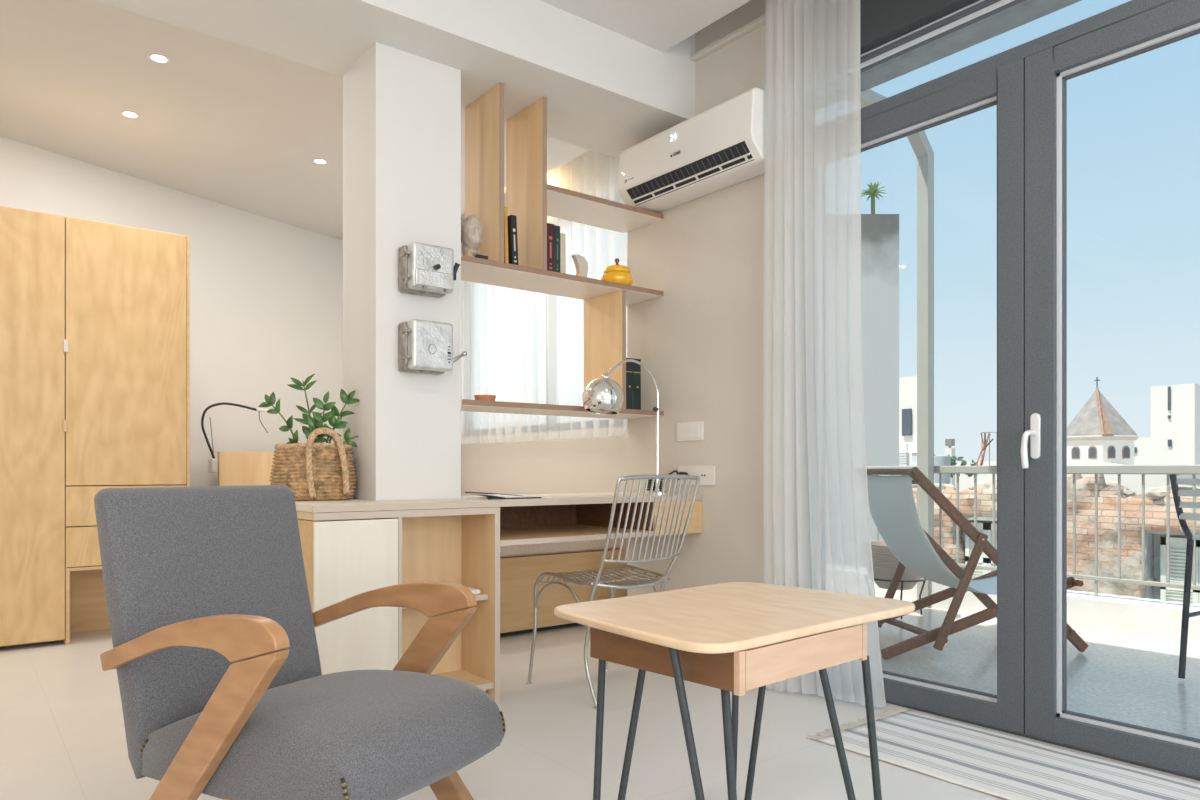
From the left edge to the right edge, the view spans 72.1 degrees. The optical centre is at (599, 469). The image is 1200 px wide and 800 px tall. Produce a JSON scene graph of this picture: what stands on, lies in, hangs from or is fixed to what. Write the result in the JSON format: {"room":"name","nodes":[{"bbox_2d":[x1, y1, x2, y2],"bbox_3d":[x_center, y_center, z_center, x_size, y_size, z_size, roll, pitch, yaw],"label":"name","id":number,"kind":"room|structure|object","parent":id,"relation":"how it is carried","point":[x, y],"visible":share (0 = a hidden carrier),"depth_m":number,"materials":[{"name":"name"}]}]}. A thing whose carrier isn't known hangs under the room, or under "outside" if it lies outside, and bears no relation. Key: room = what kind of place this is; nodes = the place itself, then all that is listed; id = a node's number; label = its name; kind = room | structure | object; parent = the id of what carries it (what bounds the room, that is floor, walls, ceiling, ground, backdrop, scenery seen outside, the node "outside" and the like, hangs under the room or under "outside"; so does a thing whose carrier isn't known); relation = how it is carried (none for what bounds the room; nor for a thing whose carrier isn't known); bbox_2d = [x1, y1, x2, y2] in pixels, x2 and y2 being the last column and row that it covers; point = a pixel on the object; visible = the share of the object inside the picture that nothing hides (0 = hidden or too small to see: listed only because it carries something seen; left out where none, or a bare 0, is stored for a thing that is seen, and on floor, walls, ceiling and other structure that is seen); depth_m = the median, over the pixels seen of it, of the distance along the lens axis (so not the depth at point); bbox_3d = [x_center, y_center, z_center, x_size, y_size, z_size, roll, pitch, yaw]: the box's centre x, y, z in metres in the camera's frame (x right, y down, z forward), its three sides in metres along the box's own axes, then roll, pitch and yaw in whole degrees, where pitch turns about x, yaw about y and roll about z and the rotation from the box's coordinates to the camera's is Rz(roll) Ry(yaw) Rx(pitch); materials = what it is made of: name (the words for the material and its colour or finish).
{"room":"studio apartment","nodes":[
{"label":"studio apartment","id":0,"kind":"room"},
{"bbox_2d":[0,136,342,486],"bbox_3d":[-3.415,-0.605,5.100,0.140,3.050,6.590,0,0,31],"label":"wall","id":1,"kind":"structure","parent":0,"point":[266,294],"depth_m":6.11,"materials":[{"name":"paint"}]},
{"bbox_2d":[201,402,268,472],"bbox_3d":[-2.611,-0.229,5.892,0.459,0.498,0.100,0,0,-38],"label":"reading lamp","id":2,"kind":"object","parent":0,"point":[212,463],"visible":1,"depth_m":5.77,"materials":[{"name":"black plastic"}]},
{"bbox_2d":[0,0,750,240],"bbox_3d":[-1.154,-2.140,2.208,6.100,0.380,10.300,0,0,-38],"label":"ceiling","id":3,"kind":"structure","parent":0,"point":[231,124],"depth_m":4.35,"materials":[{"name":"paint"}]},
{"bbox_2d":[121,110,138,117],"bbox_3d":[-2.575,-1.948,4.514,0.090,0.005,0.090,0,0,-38],"label":"recessed light","id":4,"kind":"object","parent":3,"relation":"in","point":[130,114],"visible":1,"depth_m":4.51,"materials":[{"name":"white plastic"}]},
{"bbox_2d":[123,112,136,116],"bbox_3d":[-2.575,-1.948,4.514,0.074,0.002,0.074,0,0,-38],"label":"diffuser","id":5,"kind":"object","parent":4,"relation":"attached to","point":[127,114],"depth_m":4.51,"materials":[{"name":"beige plastic"}]},
{"bbox_2d":[148,53,169,62],"bbox_3d":[-2.087,-1.948,3.900,0.090,0.005,0.090,0,0,-38],"label":"recessed light","id":6,"kind":"object","parent":3,"relation":"in","point":[159,58],"visible":1,"depth_m":3.90,"materials":[{"name":"white plastic"}]},
{"bbox_2d":[151,55,166,61],"bbox_3d":[-2.087,-1.948,3.900,0.074,0.002,0.074,0,0,-38],"label":"diffuser","id":7,"kind":"object","parent":6,"relation":"attached to","point":[156,58],"depth_m":3.90,"materials":[{"name":"beige plastic"}]},
{"bbox_2d":[313,158,326,163],"bbox_3d":[-1.767,-1.948,5.200,0.090,0.005,0.090,0,0,-38],"label":"recessed light","id":8,"kind":"object","parent":3,"relation":"in","point":[316,160],"visible":1,"depth_m":5.20,"materials":[{"name":"white plastic"}]},
{"bbox_2d":[763,0,885,706],"bbox_3d":[0.863,-0.588,3.265,0.506,2.985,0.133,0,0,39],"label":"sheer curtain","id":9,"kind":"object","parent":3,"relation":"hanging from","point":[817,534],"visible":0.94,"depth_m":3.26,"materials":[{"name":"fabric"}]},
{"bbox_2d":[343,42,460,500],"bbox_3d":[-0.841,-0.380,3.487,0.374,2.600,0.350,0,0,-38],"label":"wall column","id":10,"kind":"structure","parent":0,"point":[402,110],"depth_m":3.34,"materials":[{"name":"paint"}]},
{"bbox_2d":[398,242,459,297],"bbox_3d":[-0.675,-0.799,3.301,0.234,0.187,0.143,0,0,-38],"label":"switch box","id":11,"kind":"object","parent":10,"relation":"attached to","point":[423,269],"visible":1,"depth_m":3.25,"materials":[{"name":"metal"}]},
{"bbox_2d":[398,319,466,374],"bbox_3d":[-0.673,-0.491,3.318,0.259,0.198,0.118,0,0,-38],"label":"switch box","id":12,"kind":"object","parent":10,"relation":"attached to","point":[426,347],"visible":1,"depth_m":3.25,"materials":[{"name":"metal"}]},
{"bbox_2d":[461,280,583,405],"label":"curtain","id":13,"kind":"object","parent":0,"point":[521,346],"depth_m":6.02,"materials":[{"name":"fabric"}]},
{"bbox_2d":[461,436,626,548],"bbox_3d":[-0.776,-0.605,6.311,0.570,3.050,4.300,0,0,-38],"label":"wall","id":14,"kind":"structure","parent":0,"point":[575,465],"depth_m":6.03,"materials":[{"name":"paint"}]},
{"bbox_2d":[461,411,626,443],"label":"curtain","id":15,"kind":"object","parent":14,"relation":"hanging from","point":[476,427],"depth_m":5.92,"materials":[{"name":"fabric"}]},
{"bbox_2d":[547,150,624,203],"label":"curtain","id":16,"kind":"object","parent":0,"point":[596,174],"depth_m":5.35,"materials":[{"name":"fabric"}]},
{"bbox_2d":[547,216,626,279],"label":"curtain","id":17,"kind":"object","parent":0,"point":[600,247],"depth_m":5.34,"materials":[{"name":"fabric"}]},
{"bbox_2d":[0,625,1199,799],"bbox_3d":[-1.154,0.980,2.208,6.100,0.120,10.300,0,0,-38],"label":"floor","id":18,"kind":"structure","parent":0,"point":[63,735],"depth_m":2.86,"materials":[{"name":"tile"}]},
{"bbox_2d":[0,206,189,646],"bbox_3d":[-3.221,-0.208,4.244,1.954,2.257,0.388,0,0,-38],"label":"wardrobe","id":19,"kind":"object","parent":18,"relation":"on","point":[95,315],"visible":0.84,"depth_m":4.36,"materials":[{"name":"brown wood"}]},
{"bbox_2d":[94,485,505,799],"bbox_3d":[-0.685,0.481,1.919,0.823,0.878,0.594,0,0,30],"label":"armchair","id":20,"kind":"object","parent":18,"relation":"on","point":[225,694],"visible":1,"depth_m":1.85,"materials":[{"name":"grey fabric"}]},
{"bbox_2d":[297,507,499,703],"bbox_3d":[-0.769,0.533,3.132,0.733,0.774,0.288,0,0,-38],"label":"base cabinet","id":21,"kind":"object","parent":18,"relation":"on","point":[346,555],"visible":0.51,"depth_m":2.99,"materials":[{"name":"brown wood"}]},
{"bbox_2d":[432,670,491,685],"bbox_3d":[-0.654,0.847,3.225,0.390,0.023,0.258,0,0,-38],"label":"shelf","id":22,"kind":"object","parent":21,"relation":"attached to","point":[473,677],"depth_m":3.33,"materials":[{"name":"brown wood"}]},
{"bbox_2d":[467,587,479,593],"bbox_3d":[-0.525,0.485,3.302,0.056,0.018,0.090,0,0,-38],"label":"pad","id":23,"kind":"object","parent":21,"relation":"on","point":[474,591],"visible":0.41,"depth_m":3.28,"materials":[{"name":"white paper"}]},
{"bbox_2d":[295,492,702,512],"bbox_3d":[-0.519,0.133,3.719,1.855,0.025,0.901,0,0,-38],"label":"countertop","id":24,"kind":"structure","parent":21,"relation":"on","point":[350,505],"depth_m":3.24,"materials":[{"name":"brown wood"}]},
{"bbox_2d":[269,427,356,500],"bbox_3d":[-1.154,-0.023,3.324,0.335,0.285,0.361,0,0,-15],"label":"basket","id":25,"kind":"object","parent":24,"relation":"on","point":[312,471],"visible":0.97,"depth_m":3.19,"materials":[{"name":"wicker"}]},
{"bbox_2d":[258,374,359,446],"bbox_3d":[-1.139,-0.143,3.333,0.430,0.494,0.200,0,0,-30],"label":"plant","id":26,"kind":"object","parent":25,"relation":"in","point":[317,421],"visible":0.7,"depth_m":3.31,"materials":[{"name":"green plant"}]},
{"bbox_2d":[465,492,551,499],"bbox_3d":[-0.387,0.105,3.494,0.316,0.028,0.191,0,0,-38],"label":"magazine","id":27,"kind":"object","parent":24,"relation":"on","point":[487,496],"visible":0.99,"depth_m":3.40,"materials":[{"name":"white paper"}]},
{"bbox_2d":[500,501,702,545],"bbox_3d":[-0.139,0.223,3.830,1.119,0.154,0.613,0,0,-38],"label":"desk","id":28,"kind":"object","parent":24,"relation":"attached to","point":[519,525],"visible":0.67,"depth_m":3.91,"materials":[{"name":"brown wood"}]},
{"bbox_2d":[582,359,671,494],"bbox_3d":[0.134,-0.200,3.849,0.498,0.639,0.192,0,0,-38],"label":"desk lamp","id":29,"kind":"object","parent":24,"relation":"on","point":[604,395],"visible":0.95,"depth_m":3.71,"materials":[{"name":"silver metal"}]},
{"bbox_2d":[217,452,626,636],"bbox_3d":[-1.278,0.395,5.468,1.780,1.050,2.450,0,0,-38],"label":"drawer cabinet","id":30,"kind":"object","parent":18,"relation":"on","point":[520,565],"visible":0.09,"depth_m":4.73,"materials":[{"name":"brown wood"}]},
{"bbox_2d":[526,475,699,708],"bbox_3d":[0.058,0.468,3.442,0.470,0.902,0.654,0,0,-38],"label":"wire chair","id":31,"kind":"object","parent":18,"relation":"on","point":[595,582],"visible":0.89,"depth_m":3.26,"materials":[{"name":"metal"}]},
{"bbox_2d":[554,582,914,799],"bbox_3d":[0.300,0.610,1.828,0.723,0.620,0.543,0,0,-38],"label":"side table","id":32,"kind":"object","parent":18,"relation":"on","point":[737,638],"visible":1,"depth_m":1.67,"materials":[{"name":"brown wood"}]},
{"bbox_2d":[806,708,1199,799],"bbox_3d":[1.460,0.915,2.317,0.566,0.009,1.753,0,0,-38],"label":"rug","id":33,"kind":"object","parent":18,"relation":"on","point":[1006,766],"visible":0.95,"depth_m":2.57,"materials":[{"name":"fabric"}]},
{"bbox_2d":[627,0,764,595],"bbox_3d":[2.082,-0.605,2.046,0.180,3.050,6.060,0,0,-38],"label":"wall","id":34,"kind":"structure","parent":0,"point":[701,342],"depth_m":3.89,"materials":[{"name":"beige paint"}]},
{"bbox_2d":[93,0,694,157],"bbox_3d":[-1.854,-1.905,2.543,5.410,0.450,0.590,0,0,-38],"label":"beam","id":35,"kind":"structure","parent":34,"relation":"attached to","point":[606,91],"depth_m":3.40,"materials":[{"name":"paint"}]},
{"bbox_2d":[461,82,662,418],"bbox_3d":[-0.225,-0.975,3.927,1.136,1.408,0.315,0,0,-38],"label":"shelving unit","id":36,"kind":"object","parent":34,"relation":"attached to","point":[529,197],"visible":0.94,"depth_m":3.81,"materials":[{"name":"brown wood"}]},
{"bbox_2d":[461,215,482,256],"bbox_3d":[-0.555,-1.002,3.563,0.101,0.199,0.108,0,0,11],"label":"bust","id":37,"kind":"object","parent":36,"relation":"on","point":[471,232],"visible":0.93,"depth_m":3.53,"materials":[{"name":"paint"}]},
{"bbox_2d":[475,254,487,259],"bbox_3d":[-0.507,-0.910,3.527,0.055,0.016,0.018,0,0,-38],"label":"block","id":38,"kind":"object","parent":36,"relation":"on","point":[476,255],"visible":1,"depth_m":3.52,"materials":[{"name":"black plastic"}]},
{"bbox_2d":[474,395,495,400],"bbox_3d":[-0.504,-0.312,3.617,0.096,0.028,0.096,0,0,-38],"label":"terracotta dish","id":39,"kind":"object","parent":36,"relation":"on","point":[477,397],"visible":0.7,"depth_m":3.58,"materials":[{"name":"orange ceramic"}]},
{"bbox_2d":[504,206,508,262],"bbox_3d":[-0.468,-1.032,3.707,0.018,0.260,0.181,-2,1,-38],"label":"book","id":40,"kind":"object","parent":36,"relation":"on","point":[505,207],"visible":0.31,"depth_m":3.64,"materials":[{"name":"yellow paper"}]},
{"bbox_2d":[507,215,518,264],"bbox_3d":[-0.434,-1.015,3.722,0.042,0.226,0.181,0,0,-38],"label":"book","id":41,"kind":"object","parent":36,"relation":"on","point":[512,220],"visible":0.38,"depth_m":3.65,"materials":[{"name":"black paper"}]},
{"bbox_2d":[513,228,516,261],"bbox_3d":[-0.378,-0.995,3.652,0.012,0.148,0.001,-3,2,-38],"label":"print","id":42,"kind":"object","parent":41,"relation":"attached to","point":[514,229],"depth_m":3.65},
{"bbox_2d":[547,223,554,271],"bbox_3d":[-0.278,-1.014,3.837,0.046,0.225,0.171,0,0,-38],"label":"book","id":43,"kind":"object","parent":36,"relation":"on","point":[550,227],"visible":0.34,"depth_m":3.77,"materials":[{"name":"red paper"}]},
{"bbox_2d":[549,236,551,268],"bbox_3d":[-0.226,-0.994,3.771,0.018,0.148,0.001,0,0,-38],"label":"print","id":44,"kind":"object","parent":43,"relation":"attached to","point":[550,237],"depth_m":3.77},
{"bbox_2d":[555,225,559,272],"bbox_3d":[-0.244,-1.013,3.857,0.031,0.222,0.161,0,0,-38],"label":"book","id":45,"kind":"object","parent":36,"relation":"on","point":[557,228],"visible":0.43,"depth_m":3.79,"materials":[{"name":"green paper"}]},
{"bbox_2d":[556,238,558,269],"bbox_3d":[-0.195,-0.993,3.794,0.012,0.146,0.001,0,0,-38],"label":"print","id":46,"kind":"object","parent":45,"relation":"attached to","point":[557,239],"depth_m":3.79},
{"bbox_2d":[560,233,565,273],"bbox_3d":[-0.214,-0.998,3.868,0.031,0.192,0.141,0,0,-38],"label":"book","id":47,"kind":"object","parent":36,"relation":"on","point":[562,236],"visible":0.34,"depth_m":3.81,"materials":[{"name":"beige paper"}]},
{"bbox_2d":[571,254,587,276],"bbox_3d":[-0.096,-0.961,3.920,0.082,0.118,0.035,0,0,-38],"label":"ornament","id":48,"kind":"object","parent":36,"relation":"on","point":[581,265],"visible":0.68,"depth_m":3.91,"materials":[{"name":"ceramic"}]},
{"bbox_2d":[601,258,633,284],"bbox_3d":[0.085,-0.976,4.090,0.160,0.148,0.160,0,0,-38],"label":"lidded jar","id":49,"kind":"object","parent":36,"relation":"on","point":[616,273],"visible":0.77,"depth_m":4.03,"materials":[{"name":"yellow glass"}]},
{"bbox_2d":[601,271,633,284],"bbox_3d":[0.085,-0.937,4.090,0.160,0.071,0.160,0,0,-38],"label":"bowl","id":50,"kind":"object","parent":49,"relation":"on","point":[622,277],"depth_m":4.02,"materials":[{"name":"yellow ceramic"}]},
{"bbox_2d":[626,358,632,408],"bbox_3d":[0.076,-0.425,4.159,0.050,0.255,0.221,0,0,-38],"label":"case","id":51,"kind":"object","parent":36,"relation":"on","point":[629,365],"visible":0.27,"depth_m":4.07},
{"bbox_2d":[633,359,640,409],"bbox_3d":[0.117,-0.425,4.190,0.052,0.255,0.221,0,0,-38],"label":"case","id":52,"kind":"object","parent":36,"relation":"on","point":[636,368],"visible":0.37,"depth_m":4.10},
{"bbox_2d":[677,421,703,440],"bbox_3d":[0.435,-0.187,3.995,0.014,0.090,0.180,0,0,-38],"label":"light switch","id":53,"kind":"object","parent":34,"relation":"attached to","point":[686,431],"visible":1,"depth_m":3.98,"materials":[{"name":"white plastic"}]},
{"bbox_2d":[618,87,764,212],"bbox_3d":[0.441,-1.451,3.822,0.216,0.312,0.880,0,0,-38],"label":"air conditioner","id":54,"kind":"object","parent":34,"relation":"attached to","point":[720,147],"visible":0.97,"depth_m":3.71,"materials":[{"name":"white plastic"}]},
{"bbox_2d":[627,141,753,205],"bbox_3d":[0.392,-1.346,3.771,0.064,0.070,0.770,0,0,-38],"label":"outlet","id":55,"kind":"object","parent":54,"relation":"attached to","point":[730,157],"depth_m":3.73,"materials":[{"name":"white plastic"}]},
{"bbox_2d":[678,466,715,485],"bbox_3d":[0.468,0.028,3.953,0.013,0.090,0.250,0,0,-38],"label":"socket plate","id":56,"kind":"object","parent":34,"relation":"attached to","point":[707,474],"visible":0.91,"depth_m":3.92,"materials":[{"name":"white plastic"}]},
{"bbox_2d":[647,470,687,489],"bbox_3d":[0.321,0.058,4.046,0.220,0.116,0.088,0,0,44],"label":"plug","id":57,"kind":"object","parent":56,"relation":"attached to","point":[676,471],"visible":0.41,"depth_m":4.06,"materials":[{"name":"black plastic"}]},
{"bbox_2d":[690,14,764,61],"bbox_3d":[0.738,-1.978,3.591,0.035,0.025,0.950,0,0,-38],"label":"trim","id":58,"kind":"structure","parent":34,"relation":"attached to","point":[760,20],"depth_m":3.76,"materials":[{"name":"beige paint"}]},
{"bbox_2d":[860,0,977,54],"bbox_3d":[2.375,-1.908,1.618,0.055,0.444,5.025,0,0,-38],"label":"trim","id":59,"kind":"structure","parent":34,"relation":"attached to","point":[881,21],"depth_m":3.17,"materials":[{"name":"grey metal"}]},
{"bbox_2d":[861,58,1024,733],"bbox_3d":[1.194,-0.254,3.229,0.082,2.326,0.949,0,0,-38],"label":"door","id":60,"kind":"structure","parent":34,"relation":"in","point":[1003,86],"depth_m":2.88,"materials":[{"name":"metal"}]},
{"bbox_2d":[860,0,1199,780],"bbox_3d":[1.708,-0.381,2.588,0.102,2.642,2.675,0,0,-38],"label":"trim","id":61,"kind":"structure","parent":34,"relation":"attached to","point":[979,10],"depth_m":2.99,"materials":[{"name":"metal"}]},
{"bbox_2d":[1021,0,1199,777],"bbox_3d":[1.762,-0.254,2.449,0.147,2.326,0.970,0,0,-38],"label":"door","id":62,"kind":"structure","parent":34,"relation":"in","point":[1047,71],"depth_m":2.77,"materials":[{"name":"metal"}]},
{"bbox_2d":[860,0,1081,91],"bbox_3d":[1.776,-2.002,2.721,0.170,0.657,4.500,0,0,-38],"label":"lintel","id":63,"kind":"object","parent":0,"point":[1027,11],"depth_m":3.19,"materials":[{"name":"grey concrete"}]},
{"bbox_2d":[878,608,1199,738],"bbox_3d":[1.667,1.072,4.476,2.160,0.296,13.000,0,0,-38],"label":"floor","id":64,"kind":"structure","parent":0,"point":[1133,680],"depth_m":3.84,"materials":[{"name":"stone"}]},
{"bbox_2d":[861,89,933,607],"bbox_3d":[1.430,-0.718,4.967,2.030,3.284,0.080,0,0,-38],"label":"pergola frame","id":65,"kind":"object","parent":64,"relation":"on","point":[921,146],"visible":0.54,"depth_m":5.54,"materials":[{"name":"beige paint"}]},
{"bbox_2d":[871,541,926,618],"bbox_3d":[1.884,0.695,5.255,0.437,0.450,0.437,0,0,-38],"label":"chair","id":66,"kind":"object","parent":64,"relation":"on","point":[885,564],"visible":0.38,"depth_m":5.11,"materials":[{"name":"beige ceramic"}]},
{"bbox_2d":[871,541,921,589],"bbox_3d":[1.884,0.610,5.255,0.437,0.280,0.437,0,0,-38],"label":"seat","id":67,"kind":"object","parent":66,"relation":"on","point":[885,564],"depth_m":5.11,"materials":[{"name":"beige ceramic"}]},
{"bbox_2d":[867,467,1087,659],"bbox_3d":[1.877,0.455,4.353,1.094,0.941,0.636,0,0,-9],"label":"deck chair","id":68,"kind":"object","parent":64,"relation":"on","point":[892,507],"visible":0.73,"depth_m":4.17,"materials":[{"name":"fabric"}]},
{"bbox_2d":[874,581,1199,645],"bbox_3d":[2.617,1.278,5.218,0.250,1.083,13.000,0,0,-38],"label":"balcony ledge","id":69,"kind":"structure","parent":64,"relation":"attached to","point":[1156,619],"depth_m":4.66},
{"bbox_2d":[867,465,1199,596],"bbox_3d":[2.281,0.356,5.590,0.070,0.768,10.000,0,0,-38],"label":"balcony railing","id":70,"kind":"object","parent":69,"relation":"on","point":[1071,469],"visible":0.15,"depth_m":4.78,"materials":[{"name":"grey metal"}]},
{"bbox_2d":[1169,474,1199,678],"bbox_3d":[2.788,0.465,3.513,0.506,0.896,0.478,0,0,-38],"label":"balcony chair","id":71,"kind":"object","parent":64,"relation":"on","point":[1174,480],"visible":1,"depth_m":3.58,"materials":[{"name":"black metal"}]},
{"label":"outside","id":72,"kind":"structure","parent":0,"visible":0},
{"bbox_2d":[945,439,954,486],"bbox_3d":[12.743,0.395,30.000,0.260,3.050,0.260,0,0,-38],"label":"chimney","id":73,"kind":"object","parent":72,"point":[948,442],"visible":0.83,"depth_m":29.91,"materials":[{"name":"metal"}]},
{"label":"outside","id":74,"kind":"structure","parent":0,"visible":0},
{"bbox_3d":[52.844,10.020,66.684,154.600,0.200,200.000,0,0,-38],"label":"floor","id":75,"kind":"structure","parent":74,"visible":0},
{"bbox_2d":[861,214,898,540],"bbox_3d":[2.983,3.410,10.143,1.513,13.020,0.341,0,0,-1],"label":"wall","id":76,"kind":"structure","parent":75,"relation":"on","point":[879,232],"depth_m":9.98,"materials":[{"name":"white paint"}]},
{"bbox_2d":[861,181,885,213],"bbox_3d":[3.328,-3.304,10.035,0.333,0.409,0.335,0,0,-38],"label":"agave","id":77,"kind":"object","parent":76,"relation":"on","point":[873,189],"visible":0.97,"depth_m":10.01,"materials":[{"name":"green plant"}]},
{"bbox_2d":[899,376,916,465],"bbox_3d":[11.888,3.220,33.978,2.925,13.400,8.670,0,0,17],"label":"building","id":78,"kind":"structure","parent":75,"relation":"on","point":[907,385],"depth_m":30.68,"materials":[{"name":"white paint"}]},
{"bbox_2d":[899,444,907,465],"bbox_3d":[10.860,-0.497,30.032,0.100,0.875,0.750,0,0,-38],"label":"roller shutter","id":79,"kind":"object","parent":78,"relation":"attached to","point":[900,448],"visible":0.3,"depth_m":29.80,"materials":[{"name":"white plastic"}]},
{"bbox_2d":[912,461,996,490],"bbox_3d":[19.693,4.545,44.550,6.100,10.750,11.550,0,0,-38],"label":"house","id":80,"kind":"structure","parent":75,"relation":"on","point":[965,482],"depth_m":41.27,"materials":[{"name":"white paint"}]},
{"bbox_2d":[912,474,1199,603],"bbox_3d":[9.502,4.918,13.747,8.097,10.004,12.173,0,0,-38],"label":"building","id":81,"kind":"structure","parent":75,"relation":"on","point":[1155,497],"depth_m":10.90,"materials":[{"name":"brick"}]},
{"bbox_2d":[965,522,986,578],"bbox_3d":[5.723,1.400,12.522,0.040,1.200,0.336,0,0,-38],"label":"shutter","id":82,"kind":"object","parent":81,"relation":"hanging from","point":[981,527],"depth_m":12.50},
{"bbox_2d":[975,433,993,465],"bbox_3d":[9.331,-0.497,20.000,0.440,0.810,0.036,0,0,0],"label":"rods","id":83,"kind":"object","parent":81,"relation":"on","point":[985,441],"visible":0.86,"depth_m":19.99,"materials":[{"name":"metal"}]},
{"bbox_2d":[987,523,996,572],"bbox_3d":[5.932,1.400,12.254,0.040,1.200,0.336,0,0,-38],"label":"shutter","id":84,"kind":"object","parent":81,"relation":"hanging from","point":[989,525],"depth_m":12.33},
{"bbox_2d":[1160,537,1198,603],"bbox_3d":[7.347,1.530,10.444,0.040,1.340,0.411,0,0,-38],"label":"shutter","id":85,"kind":"object","parent":81,"relation":"hanging from","point":[1177,546],"depth_m":10.47,"materials":[{"name":"white wood"}]},
{"bbox_2d":[1199,540,1199,603],"bbox_3d":[7.602,1.530,10.117,0.040,1.340,0.411,0,0,-38],"label":"shutter","id":86,"kind":"object","parent":81,"relation":"hanging from","point":[1199,540],"depth_m":10.26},
{"bbox_2d":[1067,377,1138,464],"bbox_3d":[27.115,2.420,44.976,3.648,15.000,4.079,0,0,-38],"label":"dome","id":87,"kind":"object","parent":75,"relation":"on","point":[1098,433],"visible":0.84,"depth_m":43.80,"materials":[{"name":"white paint"}]},
{"bbox_2d":[1067,462,1199,498],"bbox_3d":[26.186,4.758,42.981,6.000,10.325,8.000,0,0,-38],"label":"building","id":88,"kind":"structure","parent":75,"relation":"on","point":[1133,482],"depth_m":39.13,"materials":[{"name":"white paint"}]},
{"bbox_2d":[1134,384,1199,464],"bbox_3d":[42.870,1.920,64.100,9.500,16.000,8.412,0,0,-38],"label":"building","id":89,"kind":"structure","parent":75,"relation":"on","point":[1174,439],"depth_m":58.98,"materials":[{"name":"white paint"}]},
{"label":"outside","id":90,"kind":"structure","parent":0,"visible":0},
{"bbox_2d":[981,432,996,465],"bbox_3d":[9.947,-0.522,21.000,0.444,0.892,0.022,0,0,0],"label":"poles","id":91,"kind":"object","parent":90,"point":[981,432],"visible":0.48,"depth_m":21.00,"materials":[{"name":"metal"}]},
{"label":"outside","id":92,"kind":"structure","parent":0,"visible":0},
{"bbox_2d":[934,454,977,477],"bbox_3d":[12.297,-0.150,29.003,1.933,0.843,0.490,0,0,0],"label":"shrub","id":93,"kind":"object","parent":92,"point":[953,458],"visible":0.18,"depth_m":28.97,"materials":[{"name":"green plant"}]},
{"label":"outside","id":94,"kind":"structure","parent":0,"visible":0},
{"bbox_2d":[934,455,950,483],"bbox_3d":[11.588,0.460,28.000,0.600,1.920,0.600,0,0,-38],"label":"water tank","id":95,"kind":"object","parent":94,"point":[939,460],"visible":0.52,"depth_m":27.75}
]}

